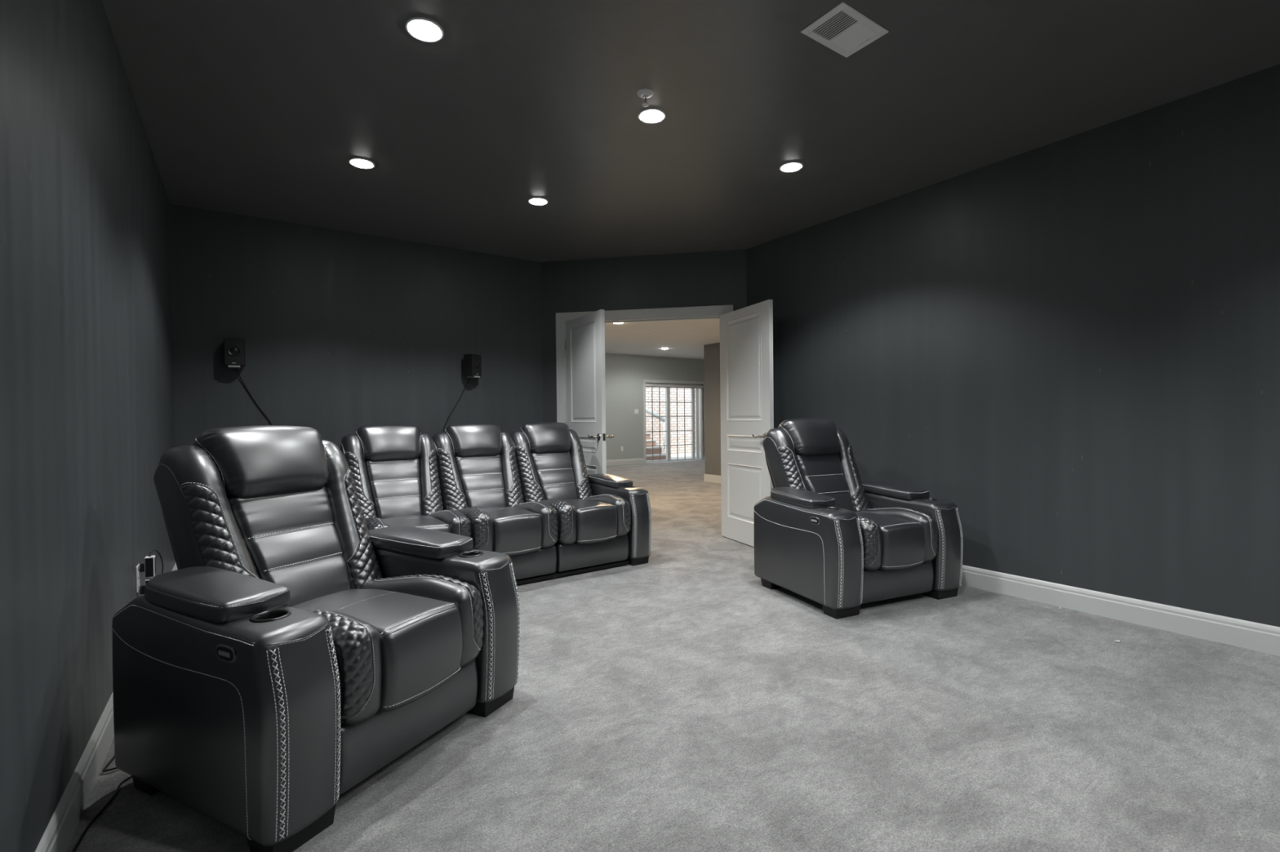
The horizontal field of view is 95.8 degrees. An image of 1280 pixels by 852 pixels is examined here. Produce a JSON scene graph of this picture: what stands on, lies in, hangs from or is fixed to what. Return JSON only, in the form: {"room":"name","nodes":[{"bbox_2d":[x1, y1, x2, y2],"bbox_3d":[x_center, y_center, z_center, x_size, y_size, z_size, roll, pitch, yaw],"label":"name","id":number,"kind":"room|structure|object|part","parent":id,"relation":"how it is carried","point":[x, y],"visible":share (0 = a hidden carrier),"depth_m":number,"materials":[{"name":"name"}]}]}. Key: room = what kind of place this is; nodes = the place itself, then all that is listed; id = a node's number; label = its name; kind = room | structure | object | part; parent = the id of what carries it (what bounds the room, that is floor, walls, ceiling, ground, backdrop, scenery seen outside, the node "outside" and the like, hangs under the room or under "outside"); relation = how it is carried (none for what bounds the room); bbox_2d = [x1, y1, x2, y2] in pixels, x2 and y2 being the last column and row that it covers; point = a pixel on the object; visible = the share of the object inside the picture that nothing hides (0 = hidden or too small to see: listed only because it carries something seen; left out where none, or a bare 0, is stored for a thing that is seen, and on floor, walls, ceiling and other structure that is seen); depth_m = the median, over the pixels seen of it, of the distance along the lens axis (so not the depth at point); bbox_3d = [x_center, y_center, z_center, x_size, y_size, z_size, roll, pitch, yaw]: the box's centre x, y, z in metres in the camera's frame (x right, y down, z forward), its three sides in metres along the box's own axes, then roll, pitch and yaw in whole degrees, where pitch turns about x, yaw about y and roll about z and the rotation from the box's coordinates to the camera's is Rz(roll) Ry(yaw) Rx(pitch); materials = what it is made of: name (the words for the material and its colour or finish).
{"room":"home theater","nodes":[
{"label":"home theater","id":0,"kind":"room"},
{"bbox_2d":[0,0,175,851],"bbox_3d":[-1.477,-0.230,1.350,0.100,2.630,6.699,-1,1,-34],"label":"wall","id":1,"kind":"structure","parent":0,"point":[86,393],"depth_m":1.61,"materials":[{"name":"grey paint"}]},
{"bbox_2d":[35,563,177,851],"bbox_3d":[-1.417,1.021,1.396,0.014,0.126,6.499,-1,1,-34],"label":"baseboard","id":2,"kind":"structure","parent":1,"relation":"attached to","point":[60,832],"depth_m":1.61,"materials":[{"name":"white wood"}]},
{"bbox_2d":[135,564,140,592],"bbox_3d":[-2.240,0.680,2.583,0.008,0.116,0.070,-1,1,-34],"label":"wall outlet","id":3,"kind":"object","parent":1,"relation":"attached to","point":[137,568],"visible":0.96,"depth_m":2.57,"materials":[{"name":"white plastic"}]},
{"bbox_2d":[139,577,151,595],"bbox_3d":[-2.213,0.733,2.601,0.053,0.090,0.046,-1,1,-34],"label":"power adapter","id":4,"kind":"object","parent":3,"relation":"attached to","point":[142,588],"visible":0.32,"depth_m":2.58,"materials":[{"name":"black plastic"}]},
{"bbox_2d":[139,555,155,577],"bbox_3d":[-2.214,0.633,2.600,0.053,0.090,0.046,-1,1,-34],"label":"power adapter","id":5,"kind":"object","parent":3,"relation":"attached to","point":[148,567],"visible":1,"depth_m":2.59,"materials":[{"name":"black plastic"}]},
{"bbox_2d":[149,550,163,573],"bbox_3d":[-2.096,0.821,2.494,0.045,0.510,0.480,-1,1,-37],"label":"lead","id":6,"kind":"object","parent":5,"relation":"attached to","point":[157,552],"visible":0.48,"depth_m":2.68,"materials":[{"name":"black plastic"}]},
{"bbox_2d":[169,203,543,448],"bbox_3d":[-2.139,-0.263,4.897,2.820,2.630,0.100,-1,1,-34],"label":"wall","id":7,"kind":"structure","parent":0,"point":[342,332],"depth_m":4.66,"materials":[{"name":"grey paint"}]},
{"bbox_2d":[223,337,244,368],"bbox_3d":[-2.943,-0.525,4.199,0.118,0.204,0.140,-1,1,-30],"label":"wall speaker","id":8,"kind":"object","parent":7,"relation":"attached to","point":[233,348],"visible":1,"depth_m":4.15,"materials":[{"name":"black plastic"}]},
{"bbox_2d":[235,368,271,425],"bbox_3d":[-2.865,0.166,4.317,0.255,1.202,0.038,-1,1,-41],"label":"cable","id":9,"kind":"object","parent":8,"relation":"hanging from","point":[235,368],"visible":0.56,"depth_m":4.31,"materials":[{"name":"black plastic"}]},
{"bbox_2d":[463,354,481,377],"bbox_3d":[-1.506,-0.536,5.184,0.140,0.204,0.118,0,1,26],"label":"wall speaker","id":10,"kind":"object","parent":7,"relation":"attached to","point":[472,362],"visible":1,"depth_m":5.14,"materials":[{"name":"black plastic"}]},
{"bbox_2d":[442,377,471,431],"bbox_3d":[-1.640,0.151,5.156,0.288,1.187,0.035,-1,1,-28],"label":"cable","id":11,"kind":"object","parent":10,"relation":"hanging from","point":[470,378],"visible":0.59,"depth_m":5.16,"materials":[{"name":"black plastic"}]},
{"bbox_2d":[541,248,746,422],"bbox_3d":[0.027,-0.292,5.522,1.965,2.630,0.100,0,1,11],"label":"wall","id":12,"kind":"structure","parent":0,"point":[706,278],"depth_m":5.47,"materials":[{"name":"grey paint"}]},
{"bbox_2d":[564,309,613,475],"bbox_3d":[-0.482,0.012,5.303,0.208,2.022,0.776,-1,1,-30],"label":"door","id":13,"kind":"structure","parent":12,"relation":"in","point":[584,343],"depth_m":5.18,"materials":[{"name":"white paint"}]},
{"bbox_3d":[-0.405,0.095,5.028,0.060,0.062,0.152,-1,1,-30],"label":"lever handle","id":14,"kind":"part","parent":13,"relation":"part of","materials":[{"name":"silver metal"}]},
{"bbox_3d":[-0.307,0.095,4.957,0.024,0.060,0.002,-1,1,-30],"label":"latch plate","id":15,"kind":"part","parent":13,"relation":"part of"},
{"bbox_3d":[-0.300,0.093,5.089,0.112,0.062,0.152,-1,1,-30],"label":"lever handle","id":16,"kind":"part","parent":13,"relation":"part of","materials":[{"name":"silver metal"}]},
{"bbox_2d":[555,305,733,423],"bbox_3d":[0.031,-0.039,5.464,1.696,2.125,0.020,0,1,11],"label":"trim","id":17,"kind":"structure","parent":12,"relation":"attached to","point":[561,317],"depth_m":5.51,"materials":[{"name":"white wood"}]},
{"bbox_2d":[720,299,773,546],"bbox_3d":[0.903,0.001,4.975,0.156,2.022,0.776,-1,1,-23],"label":"door","id":18,"kind":"structure","parent":12,"relation":"in","point":[746,334],"depth_m":4.95,"materials":[{"name":"white paint"}]},
{"bbox_3d":[0.968,0.084,4.703,0.060,0.062,0.152,-1,1,-23],"label":"lever handle","id":19,"kind":"part","parent":18,"relation":"part of","materials":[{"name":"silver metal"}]},
{"bbox_2d":[604,340,703,359],"bbox_3d":[0.000,-1.740,11.979,10.800,0.060,3.870,-1,1,-34],"label":"ceiling","id":20,"kind":"structure","parent":0,"point":[611,347],"depth_m":13.17,"materials":[{"name":"white paint"}]},
{"bbox_2d":[604,353,704,460],"bbox_3d":[-1.352,-0.411,13.367,10.300,2.720,0.140,-1,1,-34],"label":"wall","id":21,"kind":"structure","parent":0,"point":[624,374],"depth_m":14.07,"materials":[{"name":"grey paint"}]},
{"bbox_2d":[606,457,644,466],"bbox_3d":[-2.684,0.908,12.366,6.730,0.132,0.014,-1,1,-34],"label":"baseboard","id":22,"kind":"structure","parent":21,"relation":"attached to","point":[628,461],"depth_m":13.95,"materials":[{"name":"white wood"}]},
{"bbox_2d":[634,408,638,413],"bbox_3d":[-0.088,-0.358,14.143,0.122,0.116,0.010,-1,1,-34],"label":"light switch","id":23,"kind":"object","parent":21,"relation":"attached to","point":[636,411],"visible":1,"depth_m":14.14,"materials":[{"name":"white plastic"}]},
{"bbox_2d":[642,379,705,463],"bbox_3d":[0.923,-0.126,14.833,2.040,2.070,0.018,-1,1,-34],"label":"trim","id":24,"kind":"structure","parent":21,"relation":"attached to","point":[644,381],"depth_m":14.29,"materials":[{"name":"white wood"}]},
{"bbox_2d":[645,382,703,462],"bbox_3d":[0.881,-0.091,14.894,1.900,2.000,0.070,-1,1,-34],"label":"door","id":25,"kind":"structure","parent":21,"relation":"in","point":[667,402],"depth_m":14.78,"materials":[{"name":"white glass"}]},
{"bbox_2d":[645,384,703,458],"bbox_3d":[0.912,-0.084,14.851,1.862,1.925,0.078,-1,1,-34],"label":"vertical blind","id":26,"kind":"object","parent":21,"relation":"attached to","point":[699,389],"visible":1,"depth_m":15.28,"materials":[{"name":"white plastic"}]},
{"bbox_3d":[0.900,-1.024,14.841,1.860,0.045,0.028,-1,1,-34],"label":"head rail","id":27,"kind":"part","parent":26,"relation":"part of","materials":[{"name":"white plastic"}]},
{"bbox_2d":[604,318,719,348],"bbox_3d":[2.524,-1.575,8.303,10.800,0.360,5.050,-1,1,-34],"label":"ceiling","id":28,"kind":"structure","parent":0,"point":[699,333],"depth_m":8.51,"materials":[{"name":"white paint"}]},
{"bbox_2d":[66,459,1279,851],"bbox_3d":[1.891,1.021,7.527,12.800,0.080,13.170,-1,1,-34],"label":"floor","id":29,"kind":"structure","parent":0,"point":[677,700],"depth_m":1.95,"materials":[{"name":"grey carpet"}]},
{"bbox_2d":[72,775,132,851],"bbox_3d":[-1.514,1.077,1.654,0.048,0.006,0.401,-1,1,-17],"label":"lead","id":30,"kind":"object","parent":29,"relation":"on","point":[131,776],"visible":0.75,"depth_m":1.61,"materials":[{"name":"black plastic"}]},
{"bbox_2d":[102,754,116,772],"bbox_3d":[-1.916,0.929,2.229,0.090,0.298,1.000,-1,1,-34],"label":"lead","id":31,"kind":"object","parent":29,"relation":"on","point":[104,770],"visible":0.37,"depth_m":1.81,"materials":[{"name":"black plastic"}]},
{"bbox_2d":[111,425,519,851],"bbox_3d":[-1.086,0.535,2.017,0.969,1.078,0.995,0,1,26],"label":"recliner armchair","id":32,"kind":"object","parent":29,"relation":"on","point":[295,650],"visible":1,"depth_m":1.70,"materials":[{"name":"black leather"}]},
{"bbox_2d":[216,646,233,661],"bbox_3d":[-1.037,0.569,1.445,0.071,0.033,0.003,0,1,26],"label":"switch plate","id":33,"kind":"object","parent":32,"relation":"attached to","point":[220,648],"depth_m":1.44,"materials":[{"name":"black plastic"}]},
{"bbox_3d":[-1.035,0.569,1.450,0.080,0.041,0.011,0,1,26],"label":"control panel","id":34,"kind":"part","parent":32,"relation":"part of","materials":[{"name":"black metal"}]},
{"bbox_3d":[-1.187,0.760,1.635,0.791,0.538,0.208,0,1,26],"label":"arm","id":35,"kind":"part","parent":32,"relation":"part of","materials":[{"name":"black leather"}]},
{"bbox_3d":[-1.251,0.492,2.096,0.317,0.522,0.364,0,1,26],"label":"backrest","id":36,"kind":"part","parent":32,"relation":"part of","materials":[{"name":"black leather"}]},
{"bbox_2d":[291,589,462,711],"bbox_3d":[-0.924,0.720,1.943,0.613,0.268,0.318,0,1,26],"label":"seat cushion","id":37,"kind":"object","parent":32,"relation":"on","point":[420,632],"depth_m":1.83,"materials":[{"name":"black leather"}]},
{"bbox_3d":[-0.847,0.748,2.341,0.791,0.538,0.208,0,1,26],"label":"arm","id":38,"kind":"part","parent":32,"relation":"part of","materials":[{"name":"black leather"}]},
{"bbox_2d":[339,422,651,585],"bbox_3d":[-1.046,0.514,4.086,2.166,1.072,0.963,-1,1,-36],"label":"recliner sofa","id":39,"kind":"object","parent":29,"relation":"on","point":[528,495],"visible":0.83,"depth_m":4.05,"materials":[{"name":"black leather"}]},
{"bbox_3d":[-1.636,0.479,3.884,0.350,0.519,0.315,-1,1,-36],"label":"backrest","id":40,"kind":"part","parent":39,"relation":"part of","materials":[{"name":"black leather"}]},
{"bbox_2d":[382,515,451,533],"bbox_3d":[-1.424,0.708,3.596,0.332,0.267,0.610,-1,1,-36],"label":"seat cushion","id":41,"kind":"object","parent":39,"relation":"on","point":[437,522],"depth_m":3.51,"materials":[{"name":"black leather"}]},
{"bbox_3d":[-1.152,0.470,4.233,0.350,0.519,0.315,-1,1,-36],"label":"backrest","id":42,"kind":"part","parent":39,"relation":"part of","materials":[{"name":"black leather"}]},
{"bbox_2d":[480,506,542,556],"bbox_3d":[-0.940,0.700,3.945,0.332,0.267,0.610,-1,1,-36],"label":"seat cushion","id":43,"kind":"object","parent":39,"relation":"on","point":[516,531],"depth_m":3.72,"materials":[{"name":"black leather"}]},
{"bbox_3d":[-0.669,0.461,4.583,0.350,0.519,0.315,-1,1,-36],"label":"backrest","id":44,"kind":"part","parent":39,"relation":"part of","materials":[{"name":"black leather"}]},
{"bbox_2d":[562,499,617,544],"bbox_3d":[-0.456,0.691,4.295,0.332,0.267,0.610,-1,1,-36],"label":"seat cushion","id":45,"kind":"object","parent":39,"relation":"on","point":[595,520],"depth_m":4.06,"materials":[{"name":"black leather"}]},
{"bbox_3d":[-0.198,0.718,4.609,0.185,0.536,0.787,-1,1,-36],"label":"arm","id":46,"kind":"part","parent":39,"relation":"part of","materials":[{"name":"black leather"}]},
{"bbox_2d":[753,417,962,619],"bbox_3d":[1.305,0.489,3.680,0.999,1.082,0.973,-1,1,-24],"label":"recliner armchair","id":47,"kind":"object","parent":29,"relation":"on","point":[829,537],"visible":1,"depth_m":3.40,"materials":[{"name":"black leather"}]},
{"bbox_3d":[0.978,0.716,3.458,0.209,0.540,0.794,-1,1,-24],"label":"arm","id":48,"kind":"part","parent":47,"relation":"part of","materials":[{"name":"black leather"}]},
{"bbox_2d":[809,517,818,524],"bbox_3d":[0.968,0.526,3.213,0.003,0.033,0.072,-1,1,-24],"label":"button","id":49,"kind":"object","parent":47,"relation":"attached to","point":[812,520],"depth_m":3.21,"materials":[{"name":"black plastic"}]},
{"bbox_3d":[0.973,0.526,3.216,0.011,0.041,0.081,-1,1,-24],"label":"control panel","id":50,"kind":"part","parent":47,"relation":"part of","materials":[{"name":"black metal"}]},
{"bbox_3d":[1.232,0.444,3.848,0.365,0.524,0.318,-1,1,-24],"label":"backrest","id":51,"kind":"part","parent":47,"relation":"part of","materials":[{"name":"black leather"}]},
{"bbox_2d":[855,512,924,570],"bbox_3d":[1.380,0.677,3.519,0.319,0.269,0.615,-1,1,-24],"label":"seat cushion","id":52,"kind":"object","parent":47,"relation":"on","point":[902,534],"depth_m":3.25,"materials":[{"name":"black leather"}]},
{"bbox_3d":[1.699,0.704,3.773,0.209,0.540,0.794,-1,1,-24],"label":"arm","id":53,"kind":"part","parent":47,"relation":"part of","materials":[{"name":"black leather"}]},
{"bbox_2d":[102,0,1279,262],"bbox_3d":[0.286,-1.607,2.554,4.410,0.060,6.699,-1,1,-34],"label":"ceiling","id":54,"kind":"structure","parent":0,"point":[260,108],"depth_m":2.80,"materials":[{"name":"grey paint"}]},
{"bbox_2d":[348,157,375,168],"bbox_3d":[-1.656,-1.561,3.444,0.144,0.012,0.144,-1,1,-34],"label":"recessed light","id":55,"kind":"object","parent":54,"relation":"in","point":[359,162],"visible":1,"depth_m":3.43,"materials":[{"name":"white plastic"}]},
{"bbox_2d":[404,16,444,42],"bbox_3d":[-0.848,-1.556,2.278,0.144,0.012,0.144,-1,1,-34],"label":"recessed light","id":56,"kind":"object","parent":54,"relation":"in","point":[422,28],"visible":1,"depth_m":2.26,"materials":[{"name":"white plastic"}]},
{"bbox_2d":[527,197,548,205],"bbox_3d":[-0.717,-1.577,4.071,0.144,0.012,0.144,-1,1,-34],"label":"recessed light","id":57,"kind":"object","parent":54,"relation":"in","point":[534,201],"visible":1,"depth_m":4.06,"materials":[{"name":"white plastic"}]},
{"bbox_2d":[636,88,653,106],"bbox_3d":[0.025,-1.549,2.739,0.080,0.055,0.080,-1,1,-34],"label":"sprinkler","id":58,"kind":"object","parent":54,"relation":"attached to","point":[643,93],"visible":1,"depth_m":2.73,"materials":[{"name":"white metal"}]},
{"bbox_3d":[0.025,-1.546,2.739,0.016,0.045,0.025,0,1,25],"label":"frame","id":59,"kind":"part","parent":58,"relation":"part of","materials":[{"name":"silver metal"}]},
{"bbox_2d":[637,107,666,123],"bbox_3d":[0.060,-1.573,2.940,0.144,0.012,0.144,-1,1,-34],"label":"recessed light","id":60,"kind":"object","parent":54,"relation":"in","point":[651,115],"visible":1,"depth_m":2.92,"materials":[{"name":"white plastic"}]},
{"bbox_2d":[779,161,803,172],"bbox_3d":[0.930,-1.589,3.556,0.144,0.012,0.144,-1,1,-34],"label":"recessed light","id":61,"kind":"object","parent":54,"relation":"in","point":[791,166],"visible":1,"depth_m":3.54,"materials":[{"name":"white plastic"}]},
{"bbox_2d":[800,1,888,57],"bbox_3d":[0.818,-1.575,2.311,0.296,0.010,0.198,-1,1,-34],"label":"ceiling vent","id":62,"kind":"object","parent":54,"relation":"in","point":[842,29],"visible":1,"depth_m":2.30,"materials":[{"name":"white metal"}]},
{"bbox_2d":[703,342,720,475],"bbox_3d":[1.402,-0.221,9.958,0.420,2.360,0.400,-1,1,-34],"label":"wall column","id":63,"kind":"structure","parent":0,"point":[712,351],"depth_m":9.83,"materials":[{"name":"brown paint"}]},
{"bbox_2d":[703,474,720,483],"bbox_3d":[1.414,0.893,9.970,0.450,0.130,0.430,-1,1,-34],"label":"baseboard","id":64,"kind":"structure","parent":63,"relation":"attached to","point":[707,477],"depth_m":9.84,"materials":[{"name":"white wood"}]},
{"bbox_2d":[746,63,1279,627],"bbox_3d":[2.498,-0.292,3.173,0.100,2.630,5.210,-1,1,-34],"label":"wall","id":65,"kind":"structure","parent":0,"point":[1072,344],"depth_m":3.18,"materials":[{"name":"grey paint"}]},
{"bbox_2d":[960,564,1279,656],"bbox_3d":[2.436,0.961,3.196,0.014,0.126,5.110,-1,1,-34],"label":"baseboard","id":66,"kind":"structure","parent":65,"relation":"attached to","point":[1264,638],"depth_m":3.00,"materials":[{"name":"white wood"}]},
{"label":"outside","id":67,"kind":"structure","parent":0,"visible":0},
{"bbox_2d":[646,453,700,463],"bbox_3d":[0.776,0.966,16.578,9.000,0.090,2.740,-1,1,-34],"label":"floor","id":68,"kind":"structure","parent":67,"point":[673,456],"depth_m":17.15,"materials":[{"name":"concrete"}]},
{"bbox_2d":[645,432,666,460],"bbox_3d":[-1.040,0.418,15.864,3.212,1.170,1.780,-1,1,-34],"label":"brick steps","id":69,"kind":"structure","parent":68,"relation":"on","point":[648,442],"depth_m":16.13,"materials":[{"name":"brick"}]},
{"bbox_2d":[645,407,665,449],"bbox_3d":[-0.142,-0.251,16.647,1.770,1.902,0.120,-1,1,1],"label":"handrail","id":70,"kind":"object","parent":69,"relation":"on","point":[647,411],"visible":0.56,"depth_m":16.60,"materials":[{"name":"white metal"}]},
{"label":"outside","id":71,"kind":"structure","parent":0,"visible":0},
{"bbox_2d":[645,386,700,454],"bbox_3d":[-0.110,-1.564,17.804,9.000,6.100,0.300,-1,1,-34],"label":"brick wall","id":72,"kind":"structure","parent":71,"point":[681,449],"depth_m":18.44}
]}

